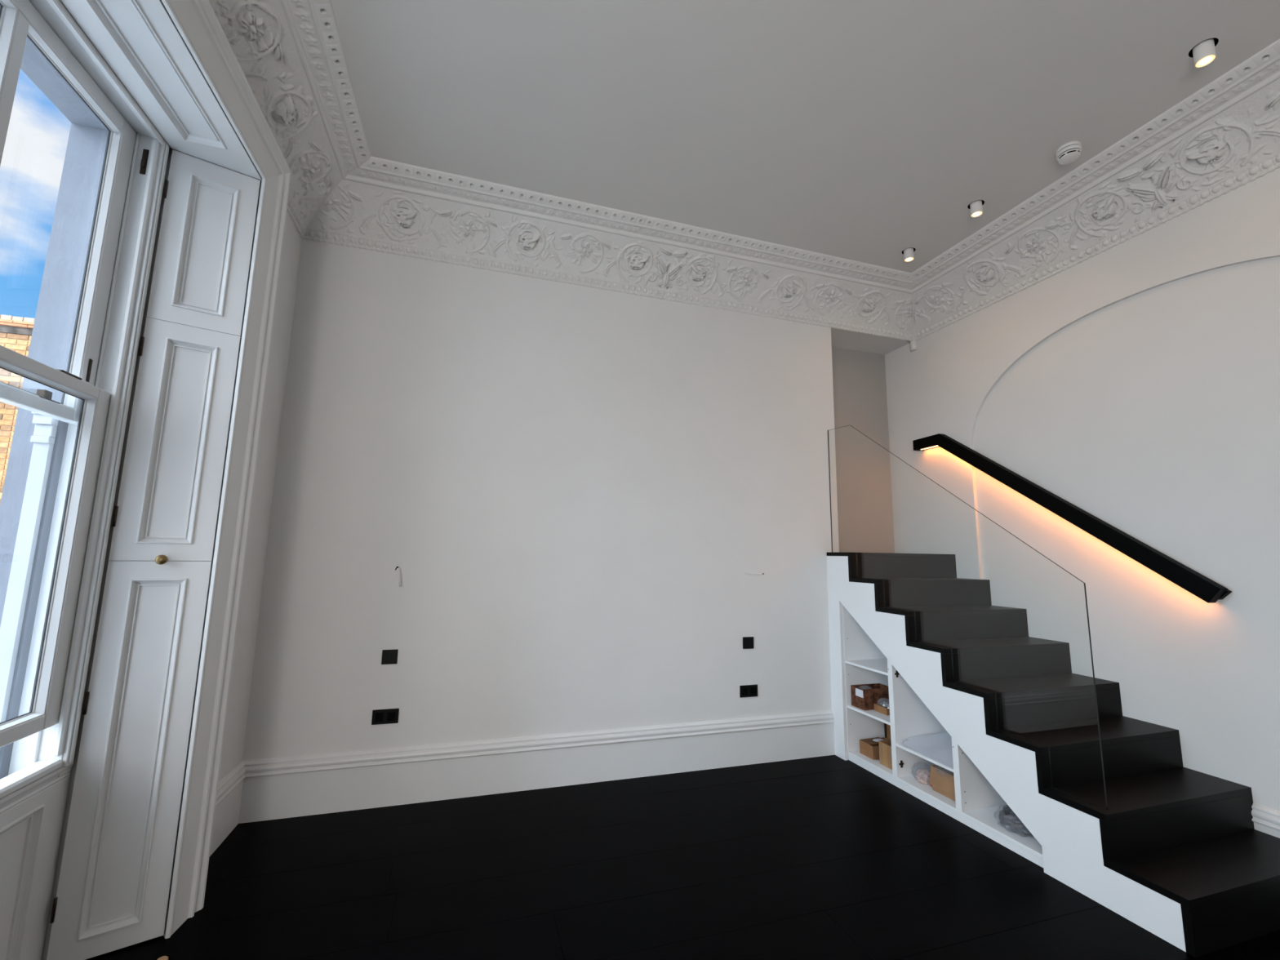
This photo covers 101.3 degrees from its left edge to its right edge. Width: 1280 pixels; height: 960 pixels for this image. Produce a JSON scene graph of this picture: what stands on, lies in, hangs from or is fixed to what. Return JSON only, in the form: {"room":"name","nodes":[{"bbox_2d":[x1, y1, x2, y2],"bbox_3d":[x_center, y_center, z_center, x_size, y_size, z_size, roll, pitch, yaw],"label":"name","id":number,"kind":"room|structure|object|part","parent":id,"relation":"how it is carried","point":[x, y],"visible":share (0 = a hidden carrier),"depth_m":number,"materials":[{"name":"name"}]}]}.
{"room":"empty bedroom","nodes":[
{"label":"empty bedroom","id":0,"kind":"room"},
{"bbox_2d":[0,36,108,779],"bbox_3d":[-2.095,-0.188,1.447,0.130,2.784,1.532,3,-8,-17],"label":"wall","id":1,"kind":"structure","parent":0,"point":[28,495],"depth_m":1.95,"materials":[{"name":"paint"}]},
{"bbox_2d":[169,146,302,782],"bbox_3d":[-1.438,-0.441,-0.038,0.490,4.008,6.600,3,-8,-17],"label":"wall","id":2,"kind":"structure","parent":0,"point":[233,742],"depth_m":2.99,"materials":[{"name":"white paint"}]},
{"bbox_2d":[0,0,169,959],"bbox_3d":[-2.052,0.042,1.429,0.358,3.243,1.282,3,-8,-17],"label":"window","id":3,"kind":"structure","parent":2,"relation":"in","point":[95,385],"depth_m":1.93,"materials":[{"name":"glass"},{"name":"white painted wood"}]},
{"bbox_3d":[-1.942,1.305,1.293,0.008,0.444,0.991,3,-8,-17],"label":"apron panel","id":4,"kind":"part","parent":3,"relation":"part of","materials":[{"name":"white wood"}]},
{"bbox_3d":[-1.956,0.783,1.359,0.044,0.052,1.004,3,-8,-17],"label":"rail","id":5,"kind":"part","parent":3,"relation":"part of","materials":[{"name":"white wood"}]},
{"bbox_3d":[-1.929,1.306,1.297,0.026,0.497,1.044,3,-8,-17],"label":"apron panel moulding","id":6,"kind":"part","parent":3,"relation":"part of","materials":[{"name":"white wood"}]},
{"bbox_3d":[-1.947,0.947,1.340,0.078,0.032,1.158,3,-8,-17],"label":"sill","id":7,"kind":"part","parent":3,"relation":"part of","materials":[{"name":"white wood"}]},
{"bbox_3d":[-1.938,1.333,1.290,0.030,0.650,1.282,3,-8,-17],"label":"apron frame","id":8,"kind":"part","parent":3,"relation":"part of","materials":[{"name":"white wood"}]},
{"bbox_3d":[-1.931,0.989,1.339,0.035,0.050,1.282,3,-8,-17],"label":"apron moulding","id":9,"kind":"part","parent":3,"relation":"part of","materials":[{"name":"white wood"}]},
{"bbox_3d":[-1.991,-0.306,1.496,0.042,0.046,0.984,3,-8,-17],"label":"rail","id":10,"kind":"part","parent":3,"relation":"part of","materials":[{"name":"white wood"}]},
{"bbox_3d":[-1.937,-0.397,1.526,0.044,0.040,1.004,3,-8,-17],"label":"rail","id":11,"kind":"part","parent":3,"relation":"part of","materials":[{"name":"white wood"}]},
{"bbox_3d":[-1.972,-1.505,1.665,0.042,0.062,0.984,3,-8,-17],"label":"rail","id":12,"kind":"part","parent":3,"relation":"part of","materials":[{"name":"white wood"}]},
{"bbox_2d":[46,560,212,959],"bbox_3d":[-1.964,1.039,2.044,0.319,1.430,0.032,7,-10,-36],"label":"window shutter","id":13,"kind":"object","parent":3,"relation":"attached to","point":[116,872],"visible":1,"depth_m":2.04,"materials":[{"name":"white wood"}]},
{"bbox_3d":[-1.961,1.038,2.044,0.172,1.288,0.026,7,-10,-36],"label":"panel moulding","id":14,"kind":"part","parent":13,"relation":"part of","materials":[{"name":"white wood"}]},
{"bbox_3d":[-1.969,1.040,2.055,0.119,1.235,0.008,7,-10,-36],"label":"inset panel","id":15,"kind":"part","parent":13,"relation":"part of","materials":[{"name":"white wood"}]},
{"bbox_3d":[-2.088,-1.343,2.210,0.020,0.115,0.015,3,-8,-17],"label":"pulley plate","id":16,"kind":"part","parent":3,"relation":"part of","materials":[{"name":"brown metal"}]},
{"bbox_2d":[108,317,240,564],"bbox_3d":[-1.935,-0.161,2.200,0.319,1.017,0.064,7,-10,-36],"label":"window shutter","id":17,"kind":"object","parent":3,"relation":"attached to","point":[166,508],"visible":1,"depth_m":2.21,"materials":[{"name":"white wood"}]},
{"bbox_3d":[-1.934,0.322,2.124,0.039,0.039,0.039,7,-10,-36],"label":"knob","id":18,"kind":"part","parent":17,"relation":"part of","materials":[{"name":"gold metal"}]},
{"bbox_3d":[-1.941,-0.166,2.214,0.172,0.864,0.026,7,-10,-36],"label":"panel moulding","id":19,"kind":"part","parent":17,"relation":"part of","materials":[{"name":"white wood"}]},
{"bbox_3d":[-1.950,-0.165,2.225,0.119,0.811,0.008,7,-10,-36],"label":"inset panel","id":20,"kind":"part","parent":17,"relation":"part of","materials":[{"name":"white wood"}]},
{"bbox_2d":[41,147,255,959],"bbox_3d":[-2.046,0.147,2.171,0.420,3.242,0.108,3,-8,-17],"label":"trim","id":21,"kind":"structure","parent":2,"relation":"attached to","point":[73,771],"depth_m":2.05,"materials":[{"name":"white wood"}]},
{"bbox_2d":[60,0,262,180],"bbox_3d":[-1.713,-1.528,1.750,0.304,0.031,1.462,3,-8,-17],"label":"trim","id":22,"kind":"structure","parent":2,"relation":"attached to","point":[140,40],"depth_m":1.94,"materials":[{"name":"white wood"}]},
{"bbox_3d":[-1.709,-1.525,1.751,0.156,0.026,1.094,3,-8,-17],"label":"panel moulding","id":23,"kind":"part","parent":22,"relation":"part of","materials":[{"name":"white wood"}]},
{"bbox_3d":[-1.709,-1.539,1.753,0.103,0.008,1.041,3,-8,-17],"label":"inset panel","id":24,"kind":"part","parent":22,"relation":"part of","materials":[{"name":"white wood"}]},
{"bbox_2d":[146,149,260,336],"bbox_3d":[-1.931,-1.046,2.338,0.319,0.772,0.032,7,-10,-36],"label":"window shutter","id":25,"kind":"object","parent":2,"relation":"attached to","point":[201,273],"visible":1,"depth_m":2.34,"materials":[{"name":"white wood"}]},
{"bbox_3d":[-1.927,-1.041,2.337,0.172,0.620,0.026,7,-10,-36],"label":"panel moulding","id":26,"kind":"part","parent":25,"relation":"part of","materials":[{"name":"white wood"}]},
{"bbox_3d":[-1.935,-1.040,2.348,0.119,0.567,0.008,7,-10,-36],"label":"inset panel","id":27,"kind":"part","parent":25,"relation":"part of","materials":[{"name":"white wood"}]},
{"bbox_2d":[161,0,291,938],"bbox_3d":[-1.617,-0.008,1.574,0.168,3.396,1.786,3,-8,-17],"label":"trim","id":28,"kind":"structure","parent":2,"relation":"attached to","point":[196,21],"depth_m":2.27,"materials":[{"name":"white wood"}]},
{"bbox_2d":[209,760,245,856],"bbox_3d":[-2.090,1.676,2.549,0.033,0.318,0.776,3,-8,-17],"label":"baseboard","id":29,"kind":"structure","parent":2,"relation":"attached to","point":[228,797],"depth_m":2.73,"materials":[{"name":"white wood"}]},
{"bbox_2d":[208,0,370,238],"bbox_3d":[-0.964,-2.143,0.344,0.446,0.376,6.600,3,-8,-17],"label":"trim","id":30,"kind":"structure","parent":2,"relation":"attached to","point":[290,54],"depth_m":2.55,"materials":[{"name":"white paint"}]},
{"bbox_2d":[242,239,910,760],"bbox_3d":[-0.027,0.153,4.014,5.640,4.008,0.365,3,-8,-17],"label":"wall","id":31,"kind":"structure","parent":0,"point":[572,491],"depth_m":3.60,"materials":[{"name":"white paint"}]},
{"bbox_2d":[371,708,399,724],"bbox_3d":[-1.534,1.425,3.165,0.146,0.084,0.008,3,-8,-17],"label":"double socket","id":32,"kind":"object","parent":31,"relation":"attached to","point":[388,716],"visible":1,"depth_m":3.16,"materials":[{"name":"black plastic"}]},
{"bbox_2d":[374,712,383,721],"bbox_3d":[-1.565,1.424,3.151,0.044,0.050,0.001,3,-8,-17],"label":"outlet","id":33,"kind":"object","parent":32,"relation":"attached to","point":[379,717],"depth_m":3.15,"materials":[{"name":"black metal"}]},
{"bbox_2d":[386,711,395,720],"bbox_3d":[-1.501,1.428,3.171,0.044,0.050,0.001,3,-8,-17],"label":"outlet","id":34,"kind":"object","parent":32,"relation":"attached to","point":[391,716],"depth_m":3.17,"materials":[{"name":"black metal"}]},
{"bbox_2d":[381,648,398,664],"bbox_3d":[-1.530,1.082,3.212,0.088,0.086,0.010,3,-8,-17],"label":"light switch","id":35,"kind":"object","parent":31,"relation":"attached to","point":[388,656],"visible":1,"depth_m":3.21,"materials":[{"name":"black plastic"}]},
{"bbox_2d":[395,566,400,586],"bbox_3d":[-1.500,0.599,3.256,0.036,0.127,0.069,3,-8,-17],"label":"cable tail","id":36,"kind":"object","parent":31,"relation":"attached to","point":[397,566],"visible":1,"depth_m":3.23,"materials":[{"name":"white plastic"}]},
{"bbox_2d":[238,710,835,823],"bbox_3d":[-0.363,1.833,3.468,3.888,0.318,0.033,3,-8,-17],"label":"baseboard","id":37,"kind":"structure","parent":31,"relation":"attached to","point":[295,786],"depth_m":3.33,"materials":[{"name":"white wood"}]},
{"bbox_2d":[302,155,914,341],"bbox_3d":[0.241,-1.620,3.917,4.912,0.376,0.458,3,-8,-17],"label":"trim","id":38,"kind":"structure","parent":31,"relation":"attached to","point":[384,206],"depth_m":3.78,"materials":[{"name":"white paint"}]},
{"bbox_2d":[742,636,753,648],"bbox_3d":[0.812,1.220,3.936,0.090,0.086,0.010,3,-8,-17],"label":"light switch","id":39,"kind":"object","parent":31,"relation":"attached to","point":[748,642],"visible":1,"depth_m":3.93,"materials":[{"name":"black plastic"}]},
{"bbox_2d":[739,684,757,697],"bbox_3d":[0.806,1.562,3.889,0.146,0.084,0.008,3,-8,-17],"label":"double socket","id":40,"kind":"object","parent":31,"relation":"attached to","point":[746,691],"visible":1,"depth_m":3.88,"materials":[{"name":"black plastic"}]},
{"bbox_2d":[742,688,747,695],"bbox_3d":[0.775,1.561,3.876,0.044,0.050,0.001,3,-8,-17],"label":"outlet","id":41,"kind":"object","parent":40,"relation":"attached to","point":[744,691],"depth_m":3.87,"materials":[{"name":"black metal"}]},
{"bbox_2d":[750,687,755,694],"bbox_3d":[0.839,1.565,3.895,0.044,0.050,0.001,3,-8,-17],"label":"outlet","id":42,"kind":"object","parent":40,"relation":"attached to","point":[753,690],"depth_m":3.89,"materials":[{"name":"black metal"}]},
{"bbox_2d":[743,572,764,574],"bbox_3d":[0.862,0.707,3.974,0.152,0.019,0.038,-1,-8,12],"label":"cable tail","id":43,"kind":"object","parent":31,"relation":"attached to","point":[744,572],"visible":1,"depth_m":3.96,"materials":[{"name":"white plastic"}]},
{"bbox_2d":[85,755,1279,959],"bbox_3d":[0.997,1.656,0.414,5.640,0.140,6.733,3,-8,-17],"label":"floor","id":44,"kind":"structure","parent":0,"point":[824,857],"depth_m":2.39,"materials":[{"name":"black wood"}]},
{"bbox_2d":[157,955,168,959],"bbox_3d":[-1.730,1.741,1.899,0.036,0.019,0.036,3,-8,-17],"label":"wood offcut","id":45,"kind":"object","parent":44,"relation":"on","point":[163,957],"visible":1,"depth_m":1.90,"materials":[{"name":"beige wood"}]},
{"bbox_2d":[842,604,1043,867],"bbox_3d":[2.024,1.427,3.403,0.528,1.181,1.457,3,-8,-17],"label":"shelving","id":46,"kind":"object","parent":44,"relation":"on","point":[977,805],"visible":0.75,"depth_m":3.53,"materials":[{"name":"white paint"}]},
{"bbox_2d":[844,658,888,675],"bbox_3d":[1.876,1.374,3.877,0.512,0.017,0.439,3,-8,-17],"label":"shelf","id":47,"kind":"object","parent":46,"relation":"attached to","point":[878,665],"depth_m":3.91,"materials":[{"name":"white paint"}]},
{"bbox_2d":[846,704,890,725],"bbox_3d":[1.871,1.693,3.832,0.512,0.018,0.439,3,-8,-17],"label":"shelf","id":48,"kind":"object","parent":46,"relation":"attached to","point":[873,713],"depth_m":3.75,"materials":[{"name":"white paint"}]},
{"bbox_2d":[850,683,888,710],"bbox_3d":[1.740,1.619,3.941,0.266,0.154,0.137,3,-8,-17],"label":"printed box","id":49,"kind":"object","parent":46,"relation":"on","point":[864,696],"visible":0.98,"depth_m":3.88,"materials":[{"name":"brown cardboard"}]},
{"bbox_2d":[859,737,888,759],"bbox_3d":[1.765,1.964,3.856,0.230,0.107,0.162,3,-8,-17],"label":"carton","id":50,"kind":"object","parent":46,"relation":"on","point":[869,747],"visible":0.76,"depth_m":3.83,"materials":[{"name":"brown cardboard"}]},
{"bbox_2d":[874,700,889,715],"bbox_3d":[1.774,1.626,3.795,0.094,0.100,0.126,3,-8,-17],"label":"tray","id":51,"kind":"object","parent":46,"relation":"on","point":[883,707],"visible":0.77,"depth_m":3.77,"materials":[{"name":"brown cardboard"}]},
{"bbox_2d":[878,739,892,769],"bbox_3d":[1.826,1.915,3.657,0.236,0.150,0.181,3,-8,-17],"label":"carton","id":52,"kind":"object","parent":46,"relation":"on","point":[885,746],"visible":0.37,"depth_m":3.66,"materials":[{"name":"cardboard"}]},
{"bbox_2d":[884,723,890,739],"bbox_3d":[1.975,1.889,3.985,0.162,0.299,0.155,3,-8,-17],"label":"carton","id":53,"kind":"object","parent":46,"relation":"on","point":[886,727],"visible":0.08,"depth_m":4.00,"materials":[{"name":"brown cardboard"}]},
{"bbox_3d":[1.737,1.884,3.482,0.037,0.044,0.011,3,-8,-17],"label":"hinge plate","id":54,"kind":"part","parent":46,"relation":"part of","materials":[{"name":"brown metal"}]},
{"bbox_2d":[899,742,947,766],"bbox_3d":[1.921,1.734,3.349,0.310,0.003,0.405,3,-8,-12],"label":"paper sheet","id":55,"kind":"object","parent":46,"relation":"on","point":[903,742],"visible":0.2,"depth_m":3.26,"materials":[{"name":"white paper"}]},
{"bbox_3d":[1.932,1.725,3.334,0.310,0.007,0.405,3,-8,-15],"label":"paper sheet","id":56,"kind":"object","parent":55,"relation":"on","visible":0},
{"bbox_2d":[901,742,939,759],"bbox_3d":[1.938,1.720,3.338,0.310,0.010,0.405,4,-9,-22],"label":"paper sheet","id":57,"kind":"object","parent":56,"relation":"on","point":[904,744],"visible":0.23,"depth_m":3.38,"materials":[{"name":"white"}]},
{"bbox_2d":[910,744,953,765],"bbox_3d":[1.950,1.713,3.331,0.310,0.014,0.405,3,-8,-13],"label":"paper sheet","id":58,"kind":"object","parent":57,"relation":"on","point":[933,754],"visible":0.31,"depth_m":3.22,"materials":[{"name":"white paper"}]},
{"bbox_3d":[1.958,1.708,3.340,0.321,0.018,0.414,3,-8,-17],"label":"paper sheet","id":59,"kind":"object","parent":58,"relation":"on","visible":0},
{"bbox_3d":[1.975,1.702,3.341,0.315,0.022,0.409,3,-8,-17],"label":"paper sheet","id":60,"kind":"object","parent":59,"relation":"on","visible":0},
{"bbox_2d":[905,732,952,760],"bbox_3d":[1.973,1.700,3.366,0.310,0.026,0.405,3,-8,-12],"label":"paper sheet","id":61,"kind":"object","parent":60,"relation":"on","point":[940,743],"visible":0.62,"depth_m":3.43,"materials":[{"name":"white"}]},
{"bbox_2d":[915,768,932,786],"bbox_3d":[1.843,1.897,3.409,0.156,0.116,0.133,-7,-11,44],"label":"bag","id":62,"kind":"object","parent":46,"relation":"on","point":[922,775],"visible":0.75,"depth_m":3.37,"materials":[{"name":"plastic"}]},
{"bbox_2d":[896,742,953,772],"bbox_3d":[2.014,1.748,3.359,0.512,0.017,0.445,3,-8,-17],"label":"shelf","id":63,"kind":"object","parent":46,"relation":"attached to","point":[899,746],"depth_m":3.30,"materials":[{"name":"white paint"}]},
{"bbox_2d":[928,764,955,800],"bbox_3d":[1.976,1.841,3.227,0.292,0.182,0.230,3,-8,-17],"label":"carton","id":64,"kind":"object","parent":46,"relation":"on","point":[941,780],"visible":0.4,"depth_m":3.22,"materials":[{"name":"cardboard"}]},
{"bbox_3d":[2.008,1.959,3.333,0.514,0.020,1.434,3,-8,-17],"label":"board","id":65,"kind":"part","parent":46,"relation":"part of","materials":[{"name":"white paint"}]},
{"bbox_2d":[998,804,1032,835],"bbox_3d":[2.043,1.817,2.832,0.228,0.120,0.234,3,-8,-17],"label":"plastic bundle","id":66,"kind":"object","parent":46,"relation":"on","point":[1008,819],"visible":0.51,"depth_m":2.79,"materials":[{"name":"grey"}]},
{"bbox_2d":[826,551,1279,957],"bbox_3d":[2.263,1.260,3.457,1.049,1.534,2.507,3,-8,-17],"label":"staircase","id":67,"kind":"structure","parent":44,"relation":"on","point":[1176,851],"depth_m":2.74,"materials":[{"name":"white paint"}]},
{"bbox_2d":[827,425,1107,810],"bbox_3d":[1.837,0.533,3.382,0.010,2.159,1.849,3,-8,-17],"label":"glass balustrade","id":68,"kind":"object","parent":67,"relation":"on","point":[1106,809],"visible":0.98,"depth_m":2.71,"materials":[{"name":"clear glass"}]},
{"bbox_2d":[330,0,1279,272],"bbox_3d":[1.065,-2.257,0.951,5.640,0.120,6.700,3,-8,-17],"label":"ceiling","id":69,"kind":"structure","parent":0,"point":[868,131],"depth_m":2.67,"materials":[{"name":"white paint"}]},
{"bbox_2d":[902,247,915,262],"bbox_3d":[2.053,-1.759,4.015,0.094,0.159,0.094,3,-8,-17],"label":"recessed light","id":70,"kind":"object","parent":69,"relation":"in","point":[908,255],"visible":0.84,"depth_m":3.99,"materials":[{"name":"white metal"}]},
{"bbox_2d":[967,200,984,217],"bbox_3d":[2.224,-1.832,3.477,0.094,0.159,0.094,3,-8,-17],"label":"recessed light","id":71,"kind":"object","parent":69,"relation":"in","point":[975,207],"visible":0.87,"depth_m":3.45,"materials":[{"name":"white metal"}]},
{"bbox_2d":[1055,140,1081,164],"bbox_3d":[2.437,-1.851,2.985,0.118,0.070,0.118,3,-8,-17],"label":"smoke detector","id":72,"kind":"object","parent":69,"relation":"attached to","point":[1068,153],"visible":1,"depth_m":2.96,"materials":[{"name":"white plastic"}]},
{"bbox_2d":[1057,148,1080,160],"bbox_3d":[2.437,-1.838,2.983,0.105,0.022,0.105,3,-8,-17],"label":"vent","id":73,"kind":"object","parent":72,"relation":"attached to","point":[1064,154],"depth_m":2.96,"materials":[{"name":"white plastic"}]},
{"bbox_2d":[1188,37,1218,67],"bbox_3d":[2.567,-1.979,2.395,0.094,0.159,0.094,3,-8,-17],"label":"recessed light","id":74,"kind":"object","parent":69,"relation":"in","point":[1203,53],"visible":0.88,"depth_m":2.38,"materials":[{"name":"white metal"}]},
{"bbox_2d":[831,346,894,553],"bbox_3d":[1.965,0.310,4.900,1.300,4.008,0.154,3,-8,-17],"label":"wall","id":75,"kind":"structure","parent":0,"point":[863,467],"depth_m":4.94,"materials":[{"name":"beige paint"}]},
{"bbox_2d":[884,168,1279,811],"bbox_3d":[3.540,-0.117,1.692,0.237,4.008,6.965,3,-8,-17],"label":"wall","id":76,"kind":"structure","parent":0,"point":[1136,384],"depth_m":3.13,"materials":[{"name":"white paint"}]},
{"bbox_2d":[909,340,916,351],"bbox_3d":[2.495,-1.228,4.815,0.040,0.086,0.086,3,-8,-17],"label":"sensor","id":77,"kind":"object","parent":76,"relation":"attached to","point":[913,344],"visible":1,"depth_m":4.79,"materials":[{"name":"white plastic"}]},
{"bbox_2d":[912,433,1231,603],"bbox_3d":[2.754,0.143,3.701,0.096,1.249,1.921,3,-8,-17],"label":"handrail","id":78,"kind":"object","parent":76,"relation":"attached to","point":[1201,586],"visible":1,"depth_m":3.29,"materials":[{"name":"black metal"}]},
{"bbox_2d":[911,38,1279,340],"bbox_3d":[3.306,-1.889,1.665,0.466,0.376,6.600,3,-8,-17],"label":"trim","id":79,"kind":"structure","parent":76,"relation":"attached to","point":[1224,136],"depth_m":3.12,"materials":[{"name":"white paint"}]},
{"bbox_2d":[1251,802,1279,838],"bbox_3d":[3.077,1.648,2.475,0.033,0.119,0.266,3,-8,-17],"label":"baseboard","id":80,"kind":"structure","parent":76,"relation":"attached to","point":[1265,820],"depth_m":2.56,"materials":[{"name":"white wood"}]},
{"label":"outside","id":81,"kind":"structure","parent":0,"visible":0},
{"bbox_3d":[-9.444,2.583,0.501,13.800,0.300,28.000,3,-8,-17],"label":"ground","id":82,"kind":"structure","parent":81,"visible":0},
{"bbox_2d":[0,314,35,503],"bbox_3d":[-10.019,0.578,7.349,6.514,5.566,2.065,3,-8,-17],"label":"brick building","id":83,"kind":"structure","parent":82,"relation":"on","point":[15,332],"depth_m":7.09,"materials":[{"name":"brick"}]}
]}

